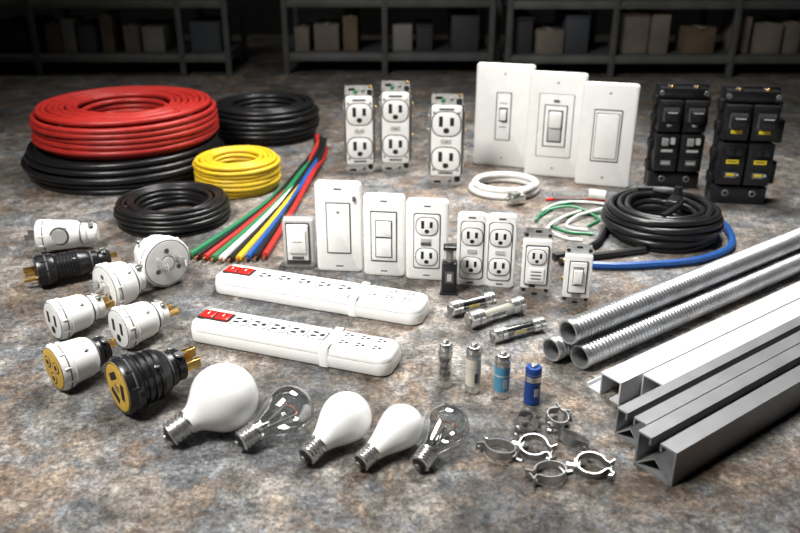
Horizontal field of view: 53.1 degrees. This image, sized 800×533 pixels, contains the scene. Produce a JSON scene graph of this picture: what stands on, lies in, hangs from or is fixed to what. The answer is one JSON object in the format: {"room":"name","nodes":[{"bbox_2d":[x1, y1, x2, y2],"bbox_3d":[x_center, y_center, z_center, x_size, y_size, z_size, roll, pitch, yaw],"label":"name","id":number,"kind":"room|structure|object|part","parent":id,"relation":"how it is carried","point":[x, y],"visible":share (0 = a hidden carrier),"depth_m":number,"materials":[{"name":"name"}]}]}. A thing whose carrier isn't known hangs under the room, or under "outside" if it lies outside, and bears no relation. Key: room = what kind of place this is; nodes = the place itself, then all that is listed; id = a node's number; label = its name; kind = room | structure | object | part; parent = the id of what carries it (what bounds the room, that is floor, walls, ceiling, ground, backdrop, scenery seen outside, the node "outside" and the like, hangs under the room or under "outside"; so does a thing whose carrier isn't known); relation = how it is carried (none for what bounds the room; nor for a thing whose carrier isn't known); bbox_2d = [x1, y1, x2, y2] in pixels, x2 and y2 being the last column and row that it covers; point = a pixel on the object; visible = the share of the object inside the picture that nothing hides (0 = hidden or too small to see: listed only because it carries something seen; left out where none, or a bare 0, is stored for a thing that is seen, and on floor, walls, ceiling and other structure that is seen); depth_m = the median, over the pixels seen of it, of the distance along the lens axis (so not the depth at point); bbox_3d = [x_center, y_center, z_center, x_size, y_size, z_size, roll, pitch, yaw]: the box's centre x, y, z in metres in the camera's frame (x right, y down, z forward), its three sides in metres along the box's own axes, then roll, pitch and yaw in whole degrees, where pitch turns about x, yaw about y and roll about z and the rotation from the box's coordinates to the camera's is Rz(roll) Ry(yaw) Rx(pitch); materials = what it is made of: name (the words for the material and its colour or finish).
{"room":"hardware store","nodes":[
{"label":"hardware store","id":0,"kind":"room"},
{"bbox_2d":[0,35,799,532],"bbox_3d":[0.000,0.020,0.939,4.600,0.001,4.100,0,24,0],"label":"floor","id":1,"kind":"structure","parent":0,"point":[72,461],"depth_m":0.74,"materials":[{"name":"stone"}]},
{"bbox_2d":[24,219,99,251],"bbox_3d":[-0.431,-0.041,1.022,0.087,0.043,0.042,-4,24,-9],"label":"plug adapter","id":2,"kind":"object","parent":1,"relation":"on","point":[49,235],"visible":1,"depth_m":1.01,"materials":[{"name":"plastic"}]},
{"bbox_2d":[23,247,116,286],"bbox_3d":[-0.386,-0.002,0.940,0.107,0.038,0.037,-13,27,-27],"label":"connector","id":3,"kind":"object","parent":1,"relation":"on","point":[49,269],"visible":0.98,"depth_m":0.93,"materials":[{"name":"plastic"}]},
{"bbox_2d":[44,291,114,339],"bbox_3d":[-0.329,0.046,0.828,0.042,0.043,0.064,21,32,39],"label":"connector","id":4,"kind":"object","parent":1,"relation":"on","point":[65,317],"visible":1,"depth_m":0.81,"materials":[{"name":"plastic"}]},
{"bbox_2d":[43,333,116,390],"bbox_3d":[-0.291,0.083,0.741,0.044,0.045,0.065,21,32,39],"label":"plug","id":5,"kind":"object","parent":1,"relation":"on","point":[68,363],"visible":0.99,"depth_m":0.72,"materials":[{"name":"white plastic"}]},
{"bbox_2d":[82,260,145,309],"bbox_3d":[-0.310,0.020,0.871,0.054,0.055,0.062,20,31,38],"label":"plug","id":6,"kind":"object","parent":1,"relation":"on","point":[122,282],"visible":0.87,"depth_m":0.86,"materials":[{"name":"plastic"}]},
{"bbox_2d":[20,86,224,195],"bbox_3d":[-0.465,-0.221,1.343,0.327,0.112,0.324,0,24,0],"label":"cable coil","id":7,"kind":"object","parent":1,"relation":"on","point":[69,176],"depth_m":1.24,"materials":[{"name":"red plastic"}]},
{"bbox_3d":[-0.456,-0.246,1.336,0.301,0.063,0.299,-13,27,-27],"label":"red cable coil","id":8,"kind":"part","parent":7,"relation":"part of","materials":[{"name":"red plastic"}]},
{"bbox_2d":[0,0,248,75],"bbox_3d":[-0.890,-1.011,2.024,0.895,1.000,0.255,0,24,0],"label":"storage rack","id":9,"kind":"object","parent":1,"relation":"on","point":[182,53],"visible":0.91,"depth_m":2.09,"materials":[{"name":"metal"}]},
{"bbox_2d":[0,11,231,52],"bbox_3d":[-0.891,-0.981,2.037,0.840,0.824,0.199,0,24,0],"label":"storage boxes","id":10,"kind":"object","parent":9,"relation":"in","point":[69,34],"visible":0.95,"depth_m":2.11,"materials":[{"name":"cardboard"}]},
{"bbox_2d":[108,298,178,348],"bbox_3d":[-0.257,0.053,0.811,0.043,0.044,0.065,21,32,39],"label":"connector","id":11,"kind":"object","parent":1,"relation":"on","point":[131,324],"visible":1,"depth_m":0.79,"materials":[{"name":"plastic"}]},
{"bbox_2d":[105,344,200,414],"bbox_3d":[-0.215,0.094,0.707,0.075,0.053,0.052,-20,31,-38],"label":"connector","id":12,"kind":"object","parent":1,"relation":"on","point":[137,380],"visible":1,"depth_m":0.69,"materials":[{"name":"plastic"}]},
{"bbox_2d":[134,234,189,286],"bbox_3d":[-0.277,-0.009,0.927,0.061,0.061,0.071,-21,32,-39],"label":"plug","id":13,"kind":"object","parent":1,"relation":"on","point":[165,259],"visible":0.98,"depth_m":0.91,"materials":[{"name":"plastic"}]},
{"bbox_2d":[113,181,230,237],"bbox_3d":[-0.320,-0.084,1.128,0.161,0.036,0.159,5,24,11],"label":"cable coil","id":14,"kind":"object","parent":1,"relation":"on","point":[206,200],"visible":1,"depth_m":1.09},
{"bbox_2d":[162,363,258,445],"bbox_3d":[-0.158,0.111,0.665,0.080,0.058,0.058,-6,25,-13],"label":"light","id":15,"kind":"object","parent":1,"relation":"on","point":[223,397],"visible":1,"depth_m":0.65,"materials":[{"name":"glass"}]},
{"bbox_2d":[192,145,280,198],"bbox_3d":[-0.256,-0.150,1.258,0.136,0.050,0.134,16,29,32],"label":"cable coil","id":16,"kind":"object","parent":1,"relation":"on","point":[242,171],"visible":0.93,"depth_m":1.22,"materials":[{"name":"yellow plastic"}]},
{"bbox_2d":[189,134,327,262],"bbox_3d":[-0.166,-0.123,1.231,0.101,0.024,0.556,5,24,10],"label":"bundle","id":17,"kind":"object","parent":1,"relation":"on","point":[255,234],"visible":0.99,"depth_m":1.09,"materials":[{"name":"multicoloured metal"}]},
{"bbox_2d":[216,92,319,146],"bbox_3d":[-0.260,-0.287,1.547,0.207,0.066,0.209,19,30,36],"label":"cable coil","id":18,"kind":"object","parent":1,"relation":"on","point":[264,119],"visible":0.97,"depth_m":1.48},
{"bbox_2d":[234,385,313,450],"bbox_3d":[-0.101,0.124,0.654,0.041,0.041,0.070,17,29,33],"label":"light","id":19,"kind":"object","parent":1,"relation":"on","point":[249,435],"visible":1,"depth_m":0.64,"materials":[{"name":"glass"}]},
{"bbox_2d":[191,309,399,375],"bbox_3d":[-0.108,0.071,0.793,0.223,0.025,0.044,8,25,18],"label":"power strip","id":20,"kind":"object","parent":1,"relation":"on","point":[338,348],"visible":1,"depth_m":0.78,"materials":[{"name":"white plastic"}]},
{"bbox_2d":[282,216,315,267],"bbox_3d":[-0.123,-0.030,0.969,0.050,0.067,0.022,1,24,3],"label":"light switch","id":21,"kind":"object","parent":1,"relation":"on","point":[298,231],"visible":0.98,"depth_m":0.96,"materials":[{"name":"white plastic"}]},
{"bbox_2d":[215,265,428,325],"bbox_3d":[-0.092,0.028,0.891,0.255,0.025,0.046,8,25,18],"label":"power strip","id":22,"kind":"object","parent":1,"relation":"on","point":[367,300],"visible":1,"depth_m":0.87,"materials":[{"name":"white plastic"}]},
{"bbox_2d":[298,391,371,464],"bbox_3d":[-0.050,0.129,0.642,0.042,0.042,0.072,10,26,22],"label":"light","id":23,"kind":"object","parent":1,"relation":"on","point":[345,417],"visible":1,"depth_m":0.64,"materials":[{"name":"glass"}]},
{"bbox_2d":[314,180,362,270],"bbox_3d":[-0.072,-0.047,0.949,0.055,0.113,0.011,2,24,4],"label":"light switch","id":24,"kind":"object","parent":1,"relation":"on","point":[338,203],"visible":1,"depth_m":0.94,"materials":[{"name":"white plastic"}]},
{"bbox_2d":[342,85,376,173],"bbox_3d":[-0.066,-0.224,1.308,0.055,0.146,0.030,-2,24,-4],"label":"receptacle","id":25,"kind":"object","parent":1,"relation":"on","point":[359,106],"visible":1,"depth_m":1.29,"materials":[{"name":"plastic"}]},
{"bbox_2d":[363,192,405,275],"bbox_3d":[-0.019,-0.036,0.939,0.049,0.102,0.013,3,24,7],"label":"light switch","id":26,"kind":"object","parent":1,"relation":"on","point":[384,214],"visible":1,"depth_m":0.93,"materials":[{"name":"white plastic"}]},
{"bbox_2d":[280,0,495,74],"bbox_3d":[-0.030,-1.019,2.042,0.555,1.000,0.255,0,24,0],"label":"storage rack","id":27,"kind":"object","parent":1,"relation":"on","point":[368,50],"visible":0.88,"depth_m":2.11,"materials":[{"name":"metal"}]},
{"bbox_2d":[294,8,479,51],"bbox_3d":[-0.035,-0.985,2.056,0.490,0.816,0.197,0,24,0],"label":"storage boxes","id":28,"kind":"object","parent":27,"relation":"in","point":[463,23],"visible":1,"depth_m":2.13,"materials":[{"name":"cardboard"}]},
{"bbox_2d":[353,404,423,470],"bbox_3d":[-0.007,0.135,0.635,0.036,0.036,0.068,14,28,28],"label":"light","id":29,"kind":"object","parent":1,"relation":"on","point":[400,427],"visible":1,"depth_m":0.63,"materials":[{"name":"glass"}]},
{"bbox_2d":[379,80,412,172],"bbox_3d":[-0.007,-0.230,1.312,0.056,0.152,0.030,1,24,3],"label":"receptacle","id":30,"kind":"object","parent":1,"relation":"on","point":[395,99],"visible":1,"depth_m":1.30,"materials":[{"name":"plastic"}]},
{"bbox_2d":[406,197,448,279],"bbox_3d":[0.032,-0.030,0.929,0.049,0.100,0.012,3,24,6],"label":"outlet","id":31,"kind":"object","parent":1,"relation":"on","point":[427,219],"visible":0.98,"depth_m":0.92,"materials":[{"name":"white plastic"}]},
{"bbox_2d":[410,403,468,471],"bbox_3d":[0.033,0.135,0.636,0.036,0.036,0.065,8,25,17],"label":"light","id":32,"kind":"object","parent":1,"relation":"on","point":[423,458],"visible":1,"depth_m":0.62,"materials":[{"name":"glass"}]},
{"bbox_2d":[437,338,452,388],"bbox_3d":[0.041,0.088,0.728,0.014,0.048,0.014,-8,25,-18],"label":"cartridge","id":33,"kind":"object","parent":1,"relation":"on","point":[445,346],"visible":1,"depth_m":0.72,"materials":[{"name":"glass"}]},
{"bbox_2d":[427,93,465,185],"bbox_3d":[0.073,-0.198,1.249,0.059,0.146,0.030,2,24,5],"label":"receptacle","id":34,"kind":"object","parent":1,"relation":"on","point":[446,116],"visible":1,"depth_m":1.24,"materials":[{"name":"plastic"}]},
{"bbox_2d":[447,291,496,316],"bbox_3d":[0.077,0.041,0.869,0.056,0.018,0.018,-12,27,-24],"label":"cartridge fuse","id":35,"kind":"object","parent":1,"relation":"on","point":[456,307],"visible":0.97,"depth_m":0.86,"materials":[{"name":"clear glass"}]},
{"bbox_2d":[465,341,481,394],"bbox_3d":[0.066,0.090,0.719,0.014,0.050,0.014,-8,25,-18],"label":"cylindrical fuse","id":36,"kind":"object","parent":1,"relation":"on","point":[473,349],"visible":1,"depth_m":0.71,"materials":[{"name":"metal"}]},
{"bbox_2d":[456,211,517,287],"bbox_3d":[0.098,-0.018,0.915,0.067,0.089,0.012,3,24,7],"label":"receptacle","id":37,"kind":"object","parent":1,"relation":"on","point":[486,243],"visible":1,"depth_m":0.91,"materials":[{"name":"white plastic"}]},
{"bbox_2d":[464,296,526,328],"bbox_3d":[0.101,0.049,0.851,0.074,0.019,0.019,-15,28,-30],"label":"cartridge fuse","id":38,"kind":"object","parent":1,"relation":"on","point":[478,317],"visible":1,"depth_m":0.84,"materials":[{"name":"beige ceramic"}]},
{"bbox_2d":[475,435,522,460],"bbox_3d":[0.081,0.147,0.641,0.038,0.010,0.023,13,27,27],"label":"clip","id":39,"kind":"object","parent":1,"relation":"on","point":[486,442],"visible":1,"depth_m":0.64,"materials":[{"name":"metal"}]},
{"bbox_2d":[493,350,510,399],"bbox_3d":[0.091,0.096,0.712,0.015,0.046,0.015,-8,25,-18],"label":"cell","id":40,"kind":"object","parent":1,"relation":"on","point":[502,368],"visible":1,"depth_m":0.71,"materials":[{"name":"metal"}]},
{"bbox_2d":[469,171,538,204],"bbox_3d":[0.167,-0.126,1.240,0.105,0.021,0.119,-19,30,-36],"label":"cable loop","id":41,"kind":"object","parent":1,"relation":"on","point":[515,195],"visible":1,"depth_m":1.22,"materials":[{"name":"plastic"}]},
{"bbox_2d":[473,62,535,167],"bbox_3d":[0.172,-0.250,1.333,0.096,0.172,0.017,7,25,15],"label":"light switch","id":42,"kind":"object","parent":1,"relation":"on","point":[502,89],"visible":0.96,"depth_m":1.33,"materials":[{"name":"white plastic"}]},
{"bbox_2d":[489,316,546,342],"bbox_3d":[0.120,0.065,0.819,0.064,0.015,0.016,-12,27,-25],"label":"cartridge fuse","id":43,"kind":"object","parent":1,"relation":"on","point":[537,324],"visible":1,"depth_m":0.81,"materials":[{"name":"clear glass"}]},
{"bbox_2d":[513,406,541,436],"bbox_3d":[0.105,0.131,0.670,0.021,0.016,0.034,13,27,27],"label":"clip","id":44,"kind":"object","parent":1,"relation":"on","point":[536,419],"visible":1,"depth_m":0.67,"materials":[{"name":"metal"}]},
{"bbox_2d":[523,362,541,405],"bbox_3d":[0.117,0.103,0.705,0.015,0.039,0.015,-8,25,-18],"label":"cell","id":45,"kind":"object","parent":1,"relation":"on","point":[533,372],"visible":1,"depth_m":0.70,"materials":[{"name":"blue plastic"}]},
{"bbox_2d":[512,433,557,460],"bbox_3d":[0.107,0.145,0.643,0.037,0.013,0.023,13,27,27],"label":"clip","id":46,"kind":"object","parent":1,"relation":"on","point":[530,436],"visible":1,"depth_m":0.64,"materials":[{"name":"metal"}]},
{"bbox_2d":[519,227,553,296],"bbox_3d":[0.153,-0.007,0.896,0.034,0.083,0.034,3,24,7],"label":"receptacle","id":47,"kind":"object","parent":1,"relation":"on","point":[537,247],"visible":1,"depth_m":0.88,"materials":[{"name":"plastic"}]},
{"bbox_2d":[524,460,572,485],"bbox_3d":[0.116,0.158,0.616,0.038,0.009,0.023,-8,25,-18],"label":"clip","id":48,"kind":"object","parent":1,"relation":"on","point":[547,464],"visible":1,"depth_m":0.61,"materials":[{"name":"metal"}]},
{"bbox_2d":[524,70,588,177],"bbox_3d":[0.248,-0.225,1.280,0.090,0.169,0.018,7,25,15],"label":"light switch","id":49,"kind":"object","parent":1,"relation":"on","point":[555,98],"visible":0.97,"depth_m":1.28,"materials":[{"name":"white plastic"}]},
{"bbox_2d":[545,402,572,431],"bbox_3d":[0.133,0.129,0.680,0.020,0.011,0.033,13,27,27],"label":"clip","id":50,"kind":"object","parent":1,"relation":"on","point":[568,413],"visible":0.98,"depth_m":0.68,"materials":[{"name":"metal"}]},
{"bbox_2d":[534,189,605,241],"bbox_3d":[0.241,-0.081,1.138,0.107,0.021,0.176,13,27,27],"label":"wires","id":51,"kind":"object","parent":1,"relation":"on","point":[596,195],"visible":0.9,"depth_m":1.15,"materials":[{"name":"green plastic"}]},
{"bbox_2d":[551,426,590,450],"bbox_3d":[0.141,0.141,0.648,0.023,0.016,0.038,-19,30,-36],"label":"clip","id":52,"kind":"object","parent":1,"relation":"on","point":[573,439],"visible":1,"depth_m":0.65,"materials":[{"name":"metal"}]},
{"bbox_2d":[561,243,593,304],"bbox_3d":[0.195,0.007,0.879,0.032,0.072,0.036,3,24,7],"label":"toggle switch","id":53,"kind":"object","parent":1,"relation":"on","point":[578,260],"visible":1,"depth_m":0.86,"materials":[{"name":"plastic"}]},
{"bbox_2d":[566,451,615,479],"bbox_3d":[0.148,0.154,0.622,0.037,0.012,0.023,6,25,14],"label":"clip","id":54,"kind":"object","parent":1,"relation":"on","point":[587,454],"visible":1,"depth_m":0.62,"materials":[{"name":"metal"}]},
{"bbox_2d":[575,81,640,187],"bbox_3d":[0.320,-0.203,1.239,0.084,0.162,0.013,7,25,14],"label":"light switch","id":55,"kind":"object","parent":1,"relation":"on","point":[609,110],"visible":1,"depth_m":1.23,"materials":[{"name":"white plastic"}]},
{"bbox_2d":[552,185,723,264],"bbox_3d":[0.305,-0.070,1.063,0.256,0.062,0.157,-5,24,-10],"label":"coil","id":56,"kind":"object","parent":1,"relation":"on","point":[659,219],"visible":0.99,"depth_m":1.03,"materials":[{"name":"plastic"}]},
{"bbox_2d":[494,0,799,77],"bbox_3d":[0.710,-1.002,2.006,0.875,1.000,0.255,0,24,0],"label":"storage rack","id":57,"kind":"object","parent":1,"relation":"on","point":[597,52],"visible":0.77,"depth_m":2.08,"materials":[{"name":"metal"}]},
{"bbox_2d":[511,9,799,53],"bbox_3d":[0.709,-0.976,2.015,0.822,0.832,0.196,0,24,0],"label":"storage boxes","id":58,"kind":"object","parent":57,"relation":"in","point":[639,30],"visible":0.93,"depth_m":2.09,"materials":[{"name":"cardboard"}]},
{"bbox_2d":[592,220,735,269],"bbox_3d":[0.360,-0.029,1.036,0.116,0.010,0.296,22,32,40],"label":"cable","id":59,"kind":"object","parent":1,"relation":"on","point":[729,247],"visible":0.77,"depth_m":0.98,"materials":[{"name":"plastic"}]},
{"bbox_2d":[542,249,799,361],"bbox_3d":[0.390,0.008,0.934,0.605,0.025,0.025,-16,29,-32],"label":"conduit","id":60,"kind":"object","parent":1,"relation":"on","point":[554,348],"visible":0.13,"depth_m":0.78,"materials":[{"name":"metal"}]},
{"bbox_2d":[643,82,711,188],"bbox_3d":[0.429,-0.199,1.235,0.083,0.159,0.052,2,24,6],"label":"breaker panel","id":61,"kind":"object","parent":1,"relation":"on","point":[679,114],"visible":1,"depth_m":1.22,"materials":[{"name":"black plastic"}]},
{"bbox_2d":[570,250,799,368],"bbox_3d":[0.415,0.014,0.922,0.605,0.025,0.025,-16,29,-32],"label":"conduit","id":62,"kind":"object","parent":1,"relation":"on","point":[585,354],"visible":1,"depth_m":0.83,"materials":[{"name":"metal"}]},
{"bbox_2d":[558,227,799,344],"bbox_3d":[0.403,-0.010,0.919,0.605,0.025,0.025,-16,29,-32],"label":"conduit","id":63,"kind":"object","parent":62,"relation":"on","point":[592,322],"visible":1,"depth_m":0.83,"materials":[{"name":"metal"}]},
{"bbox_2d":[587,281,799,404],"bbox_3d":[0.457,0.025,0.899,0.680,0.023,0.038,-16,29,-32],"label":"channel","id":64,"kind":"object","parent":1,"relation":"on","point":[628,374],"visible":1,"depth_m":0.76,"materials":[{"name":"silver metal"}]},
{"bbox_2d":[614,316,799,446],"bbox_3d":[0.487,0.044,0.852,0.740,0.026,0.030,-16,29,-33],"label":"channel","id":65,"kind":"object","parent":1,"relation":"on","point":[632,416],"visible":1,"depth_m":0.70,"materials":[{"name":"grey metal"}]},
{"bbox_2d":[633,344,799,486],"bbox_3d":[0.503,0.057,0.819,0.760,0.031,0.036,-16,29,-32],"label":"channel","id":66,"kind":"object","parent":1,"relation":"on","point":[678,444],"visible":1,"depth_m":0.65,"materials":[{"name":"grey metal"}]},
{"bbox_2d":[640,299,799,395],"bbox_3d":[0.489,0.031,0.884,0.660,0.024,0.022,-16,29,-32],"label":"channel","id":67,"kind":"object","parent":1,"relation":"on","point":[697,357],"visible":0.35,"depth_m":0.75,"materials":[{"name":"silver metal"}]},
{"bbox_2d":[704,84,784,204],"bbox_3d":[0.509,-0.175,1.167,0.097,0.170,0.059,3,24,7],"label":"breaker panel","id":68,"kind":"object","parent":1,"relation":"on","point":[747,123],"visible":0.99,"depth_m":1.15,"materials":[{"name":"black plastic"}]},
{"bbox_2d":[0,0,799,34],"bbox_3d":[0.000,-2.002,2.283,4.600,2.600,0.001,0,24,0],"label":"wall","id":69,"kind":"structure","parent":0,"point":[263,17],"depth_m":2.78,"materials":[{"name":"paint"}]},
{"bbox_2d":[440,243,457,295],"bbox_3d":[0.056,0.003,0.905,0.020,0.058,0.018,2,24,4],"label":"holder","id":70,"kind":"object","parent":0,"point":[449,265],"depth_m":0.90,"materials":[{"name":"black plastic"}]}
]}

